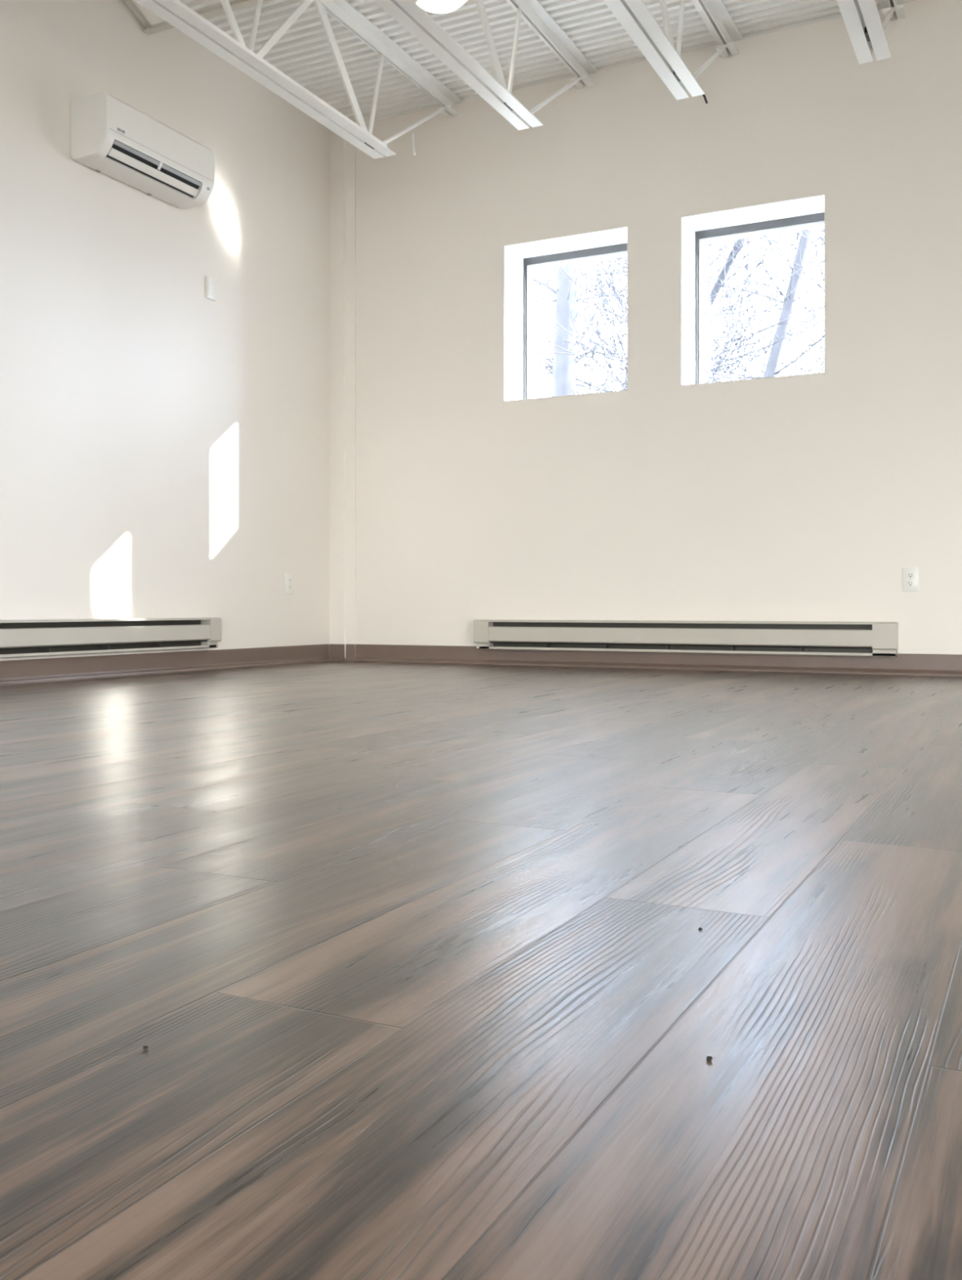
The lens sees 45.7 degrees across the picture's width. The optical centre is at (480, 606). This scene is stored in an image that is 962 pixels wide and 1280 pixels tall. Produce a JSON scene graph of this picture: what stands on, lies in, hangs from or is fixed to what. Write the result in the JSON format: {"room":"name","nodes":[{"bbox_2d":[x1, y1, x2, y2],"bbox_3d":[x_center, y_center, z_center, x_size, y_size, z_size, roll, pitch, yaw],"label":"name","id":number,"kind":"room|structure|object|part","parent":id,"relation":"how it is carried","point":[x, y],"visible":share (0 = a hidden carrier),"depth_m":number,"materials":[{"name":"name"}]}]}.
{"room":"empty studio room","nodes":[
{"label":"empty studio room","id":0,"kind":"room"},
{"bbox_2d":[0,0,329,661],"bbox_3d":[-3.023,-1.330,2.881,0.200,3.310,9.850,0,0,27],"label":"wall","id":1,"kind":"structure","parent":0,"point":[165,445],"depth_m":5.54,"materials":[{"name":"paint"}]},
{"bbox_2d":[0,617,221,658],"bbox_3d":[-1.867,0.133,4.891,0.067,0.156,2.243,0,0,27],"label":"baseboard heater","id":2,"kind":"object","parent":1,"relation":"attached to","point":[18,637],"visible":1,"depth_m":5.18,"materials":[{"name":"metal"}]},
{"bbox_3d":[-1.839,0.130,4.891,0.012,0.079,2.056,0,0,27],"label":"panel","id":3,"kind":"part","parent":2,"relation":"part of","materials":[{"name":"beige metal"}]},
{"bbox_3d":[-1.875,0.203,4.882,0.055,0.016,2.207,0,0,27],"label":"rail","id":4,"kind":"part","parent":2,"relation":"part of","materials":[{"name":"beige metal"}]},
{"bbox_2d":[71,91,214,208],"bbox_3d":[-1.561,-2.114,5.332,0.220,0.275,0.714,0,0,27],"label":"air conditioner","id":5,"kind":"object","parent":1,"relation":"attached to","point":[111,137],"visible":1,"depth_m":5.20,"materials":[{"name":"white plastic"}]},
{"bbox_3d":[-1.720,-2.115,5.015,0.215,0.269,0.006,0,0,27],"label":"panel","id":6,"kind":"part","parent":5,"relation":"part of","materials":[{"name":"white plastic"}]},
{"bbox_2d":[106,138,201,197],"bbox_3d":[-1.528,-2.049,5.304,0.094,0.109,0.585,0,0,27],"label":"outlet","id":7,"kind":"object","parent":5,"relation":"attached to","point":[145,162],"depth_m":5.28,"materials":[{"name":"plastic"}]},
{"bbox_3d":[-1.404,-2.115,5.649,0.215,0.269,0.006,0,0,27],"label":"panel","id":8,"kind":"part","parent":5,"relation":"part of","materials":[{"name":"white plastic"}]},
{"bbox_2d":[0,644,330,685],"bbox_3d":[-2.952,0.275,2.770,0.026,0.101,9.155,0,0,27],"label":"baseboard","id":9,"kind":"structure","parent":1,"relation":"attached to","point":[66,668],"depth_m":5.50,"materials":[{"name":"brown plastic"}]},
{"bbox_2d":[123,0,268,35],"bbox_3d":[-1.301,-2.822,5.192,0.806,0.148,0.279,0,0,27],"label":"bar","id":10,"kind":"object","parent":1,"relation":"attached to","point":[150,29],"visible":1,"depth_m":5.34,"materials":[{"name":"paint"}]},
{"bbox_2d":[205,276,216,301],"bbox_3d":[-1.393,-1.643,5.900,0.014,0.112,0.070,0,0,27],"label":"wall plate","id":11,"kind":"object","parent":1,"relation":"attached to","point":[211,283],"visible":1,"depth_m":5.89,"materials":[{"name":"beige plastic"}]},
{"bbox_2d":[284,573,293,594],"bbox_3d":[-1.092,-0.131,6.509,0.008,0.116,0.072,0,0,27],"label":"wall outlet","id":12,"kind":"object","parent":1,"relation":"attached to","point":[288,577],"visible":1,"depth_m":6.50,"materials":[{"name":"beige plastic"}]},
{"bbox_2d":[328,644,355,661],"bbox_3d":[-0.838,0.275,6.835,0.176,0.101,0.043,0,0,17],"label":"baseboard","id":13,"kind":"structure","parent":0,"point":[336,651],"depth_m":6.84,"materials":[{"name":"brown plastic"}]},
{"bbox_2d":[0,661,961,1279],"bbox_3d":[0.841,0.425,0.994,8.800,0.200,9.770,0,0,27],"label":"floor","id":14,"kind":"structure","parent":0,"point":[419,979],"depth_m":0.99,"materials":[{"name":"laminate"}]},
{"bbox_2d":[706,1056,712,1061],"bbox_3d":[0.164,0.324,0.817,0.004,0.004,0.005,0,0,-3],"label":"crumb","id":15,"kind":"object","parent":14,"relation":"on","point":[708,1058],"visible":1,"depth_m":0.82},
{"bbox_2d":[178,0,914,124],"bbox_3d":[0.750,-2.896,0.812,8.600,0.022,9.537,0,0,27],"label":"ceiling","id":16,"kind":"structure","parent":0,"point":[303,53],"depth_m":5.81,"materials":[{"name":"white metal"}]},
{"bbox_2d":[133,0,462,159],"bbox_3d":[-2.213,-2.599,2.435,0.130,0.569,9.177,0,0,27],"label":"joist","id":17,"kind":"object","parent":16,"relation":"attached to","point":[235,52],"visible":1,"depth_m":5.38,"materials":[{"name":"paint"}]},
{"bbox_3d":[-0.960,-2.595,4.941,0.021,0.494,0.149,0,0,27],"label":"web rod","id":18,"kind":"part","parent":17,"relation":"part of","materials":[{"name":"paint"}]},
{"bbox_3d":[-0.533,-2.595,5.795,0.021,0.494,0.149,0,0,27],"label":"web rod","id":19,"kind":"part","parent":17,"relation":"part of","materials":[{"name":"paint"}]},
{"bbox_2d":[411,133,415,155],"bbox_3d":[-0.360,-2.477,6.118,0.013,0.120,0.036,0,0,-30],"label":"hanging wire","id":20,"kind":"object","parent":17,"relation":"hanging from","point":[412,135],"visible":1,"depth_m":6.12,"materials":[{"name":"paint"}]},
{"bbox_3d":[-0.362,-2.583,6.137,0.021,0.483,0.716,0,0,27],"label":"rod","id":21,"kind":"part","parent":17,"relation":"part of","materials":[{"name":"paint"}]},
{"bbox_3d":[-0.185,-2.817,6.491,0.090,0.015,0.107,0,0,27],"label":"bearing seat","id":22,"kind":"part","parent":17,"relation":"part of","materials":[{"name":"paint"}]},
{"bbox_2d":[416,0,467,13],"bbox_3d":[-0.188,-2.795,5.142,0.286,0.177,0.286,0,0,27],"label":"pendant light","id":23,"kind":"object","parent":16,"relation":"attached to","point":[430,6],"visible":0.94,"depth_m":5.15,"materials":[{"name":"paint"}]},
{"bbox_2d":[373,0,596,130],"bbox_3d":[-1.483,-2.599,2.070,0.130,0.569,9.177,0,0,27],"label":"joist","id":24,"kind":"object","parent":16,"relation":"attached to","point":[406,13],"visible":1,"depth_m":5.18,"materials":[{"name":"paint"}]},
{"bbox_3d":[0.132,-2.341,5.300,0.014,0.047,0.080,0,0,27],"label":"filler plate","id":25,"kind":"part","parent":24,"relation":"part of","materials":[{"name":"metal"}]},
{"bbox_3d":[0.156,-2.595,5.350,0.021,0.494,0.149,0,0,27],"label":"web rod","id":26,"kind":"part","parent":24,"relation":"part of","materials":[{"name":"paint"}]},
{"bbox_3d":[0.370,-2.583,5.777,0.021,0.483,0.706,0,0,27],"label":"rod","id":27,"kind":"part","parent":24,"relation":"part of","materials":[{"name":"paint"}]},
{"bbox_3d":[0.544,-2.817,6.127,0.090,0.015,0.107,0,0,27],"label":"bearing seat","id":28,"kind":"part","parent":24,"relation":"part of","materials":[{"name":"paint"}]},
{"bbox_2d":[602,0,742,99],"bbox_3d":[-0.781,-2.599,1.719,0.130,0.569,9.177,0,0,27],"label":"joist","id":29,"kind":"object","parent":16,"relation":"attached to","point":[657,47],"visible":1,"depth_m":4.93,"materials":[{"name":"paint"}]},
{"bbox_3d":[0.861,-2.341,5.003,0.014,0.047,0.080,0,0,27],"label":"filler plate","id":30,"kind":"part","parent":29,"relation":"part of","materials":[{"name":"metal"}]},
{"bbox_3d":[0.885,-2.595,5.052,0.021,0.494,0.149,0,0,27],"label":"web rod","id":31,"kind":"part","parent":29,"relation":"part of","materials":[{"name":"paint"}]},
{"bbox_2d":[702,94,707,103],"bbox_3d":[1.013,-2.303,5.170,0.028,0.052,0.010,0,0,11],"label":"wire","id":32,"kind":"object","parent":29,"relation":"hanging from","point":[704,95],"visible":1,"depth_m":5.17,"materials":[{"name":"metal"}]},
{"bbox_3d":[1.076,-2.583,5.435,0.021,0.482,0.686,0,0,27],"label":"rod","id":33,"kind":"part","parent":29,"relation":"part of","materials":[{"name":"paint"}]},
{"bbox_3d":[1.247,-2.817,5.776,0.090,0.015,0.107,0,0,27],"label":"bearing seat","id":34,"kind":"part","parent":29,"relation":"part of","materials":[{"name":"paint"}]},
{"bbox_2d":[835,0,909,64],"bbox_3d":[-0.068,-2.599,1.363,0.130,0.569,9.177,0,0,27],"label":"joist","id":35,"kind":"object","parent":16,"relation":"attached to","point":[864,28],"visible":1,"depth_m":4.63,"materials":[{"name":"paint"}]},
{"bbox_3d":[1.573,-2.341,4.647,0.014,0.047,0.080,0,0,27],"label":"filler plate","id":36,"kind":"part","parent":35,"relation":"part of","materials":[{"name":"metal"}]},
{"bbox_3d":[1.793,-2.583,5.085,0.021,0.482,0.672,0,0,27],"label":"rod","id":37,"kind":"part","parent":35,"relation":"part of","materials":[{"name":"paint"}]},
{"bbox_3d":[1.960,-2.817,5.419,0.090,0.015,0.107,0,0,27],"label":"bearing seat","id":38,"kind":"part","parent":35,"relation":"part of","materials":[{"name":"paint"}]},
{"bbox_2d":[355,0,961,654],"bbox_3d":[2.942,-1.330,5.198,8.400,3.310,0.370,0,0,27],"label":"wall","id":39,"kind":"structure","parent":0,"point":[808,497],"depth_m":5.97,"materials":[{"name":"paint"}]},
{"bbox_2d":[329,129,355,658],"bbox_3d":[-0.831,-1.290,6.859,0.165,3.230,0.033,0,0,27],"label":"column","id":40,"kind":"structure","parent":39,"relation":"attached to","point":[342,153],"depth_m":6.84,"materials":[{"name":"paint"}]},
{"bbox_2d":[503,226,627,401],"bbox_3d":[0.529,-1.587,6.383,0.728,0.872,0.328,0,0,27],"label":"window","id":41,"kind":"structure","parent":39,"relation":"in","point":[520,260],"depth_m":6.49,"materials":[{"name":"white paint"}]},
{"bbox_3d":[0.512,-1.153,6.350,0.728,0.003,0.253,0,0,27],"label":"sill","id":42,"kind":"part","parent":41,"relation":"part of","materials":[{"name":"white paint"}]},
{"bbox_2d":[354,644,961,676],"bbox_3d":[2.925,0.275,4.985,8.240,0.101,0.026,0,0,27],"label":"baseboard","id":43,"kind":"structure","parent":39,"relation":"attached to","point":[922,664],"depth_m":5.95,"materials":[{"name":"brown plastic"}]},
{"bbox_2d":[473,619,897,657],"bbox_3d":[0.977,0.156,5.934,2.243,0.166,0.067,0,0,27],"label":"baseboard heater","id":44,"kind":"object","parent":39,"relation":"attached to","point":[879,639],"visible":1,"depth_m":5.86,"materials":[{"name":"metal"}]},
{"bbox_3d":[0.958,0.152,5.916,2.051,0.084,0.012,0,0,27],"label":"panel","id":45,"kind":"part","parent":44,"relation":"part of","materials":[{"name":"beige metal"}]},
{"bbox_3d":[0.990,0.231,5.931,2.207,0.017,0.055,0,0,27],"label":"rail","id":46,"kind":"part","parent":44,"relation":"part of","materials":[{"name":"beige metal"}]},
{"bbox_2d":[680,194,824,385],"bbox_3d":[1.440,-1.590,5.927,0.727,0.878,0.328,0,0,27],"label":"window","id":47,"kind":"structure","parent":39,"relation":"in","point":[699,230],"depth_m":6.02,"materials":[{"name":"white paint"}]},
{"bbox_3d":[1.424,-1.153,5.894,0.727,0.003,0.253,0,0,27],"label":"sill","id":48,"kind":"part","parent":47,"relation":"part of","materials":[{"name":"white paint"}]},
{"bbox_2d":[902,567,918,591],"bbox_3d":[2.044,-0.130,5.434,0.072,0.116,0.008,0,0,27],"label":"wall outlet","id":49,"kind":"object","parent":39,"relation":"attached to","point":[909,575],"visible":1,"depth_m":5.43,"materials":[{"name":"beige plastic"}]},
{"bbox_2d":[906,572,914,577],"bbox_3d":[2.043,-0.149,5.432,0.033,0.027,0.003,0,0,27],"label":"receptacle","id":50,"kind":"object","parent":49,"relation":"attached to","point":[908,575],"depth_m":5.43,"materials":[{"name":"plastic"}]},
{"bbox_2d":[906,580,914,586],"bbox_3d":[2.043,-0.111,5.432,0.033,0.027,0.003,0,0,27],"label":"receptacle","id":51,"kind":"object","parent":49,"relation":"attached to","point":[908,583],"depth_m":5.43,"materials":[{"name":"plastic"}]},
{"label":"outside","id":52,"kind":"structure","parent":0,"visible":0},
{"bbox_3d":[1.338,0.605,11.383,120.000,0.140,130.000,0,0,27],"label":"ground","id":53,"kind":"structure","parent":52,"visible":0},
{"bbox_2d":[533,227,823,390],"bbox_3d":[3.380,-5.444,11.489,6.790,12.000,6.764,0,0,18],"label":"bare tree","id":54,"kind":"object","parent":53,"relation":"on","point":[774,357],"visible":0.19,"depth_m":11.45,"materials":[{"name":"grey plant"}]},
{"bbox_2d":[533,238,823,396],"bbox_3d":[0.793,-5.279,12.592,7.106,11.638,5.487,0,0,41],"label":"bare tree","id":55,"kind":"object","parent":53,"relation":"on","point":[563,367],"visible":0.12,"depth_m":11.90,"materials":[{"name":"grey plant"}]},
{"bbox_2d":[533,227,823,397],"bbox_3d":[2.805,-4.428,13.602,8.966,10.007,6.574,0,0,27],"label":"bare tree","id":56,"kind":"object","parent":53,"relation":"on","point":[715,288],"visible":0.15,"depth_m":13.47,"materials":[{"name":"grey plant"}]},
{"bbox_2d":[533,226,823,393],"bbox_3d":[1.887,-5.781,14.271,7.123,12.635,6.578,0,0,16],"label":"bare tree","id":57,"kind":"object","parent":53,"relation":"on","point":[756,240],"visible":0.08,"depth_m":14.00,"materials":[{"name":"grey plant"}]},
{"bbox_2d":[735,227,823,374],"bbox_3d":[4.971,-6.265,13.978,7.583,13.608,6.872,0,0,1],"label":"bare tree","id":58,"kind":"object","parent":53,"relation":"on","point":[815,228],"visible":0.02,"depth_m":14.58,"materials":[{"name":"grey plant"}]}
]}

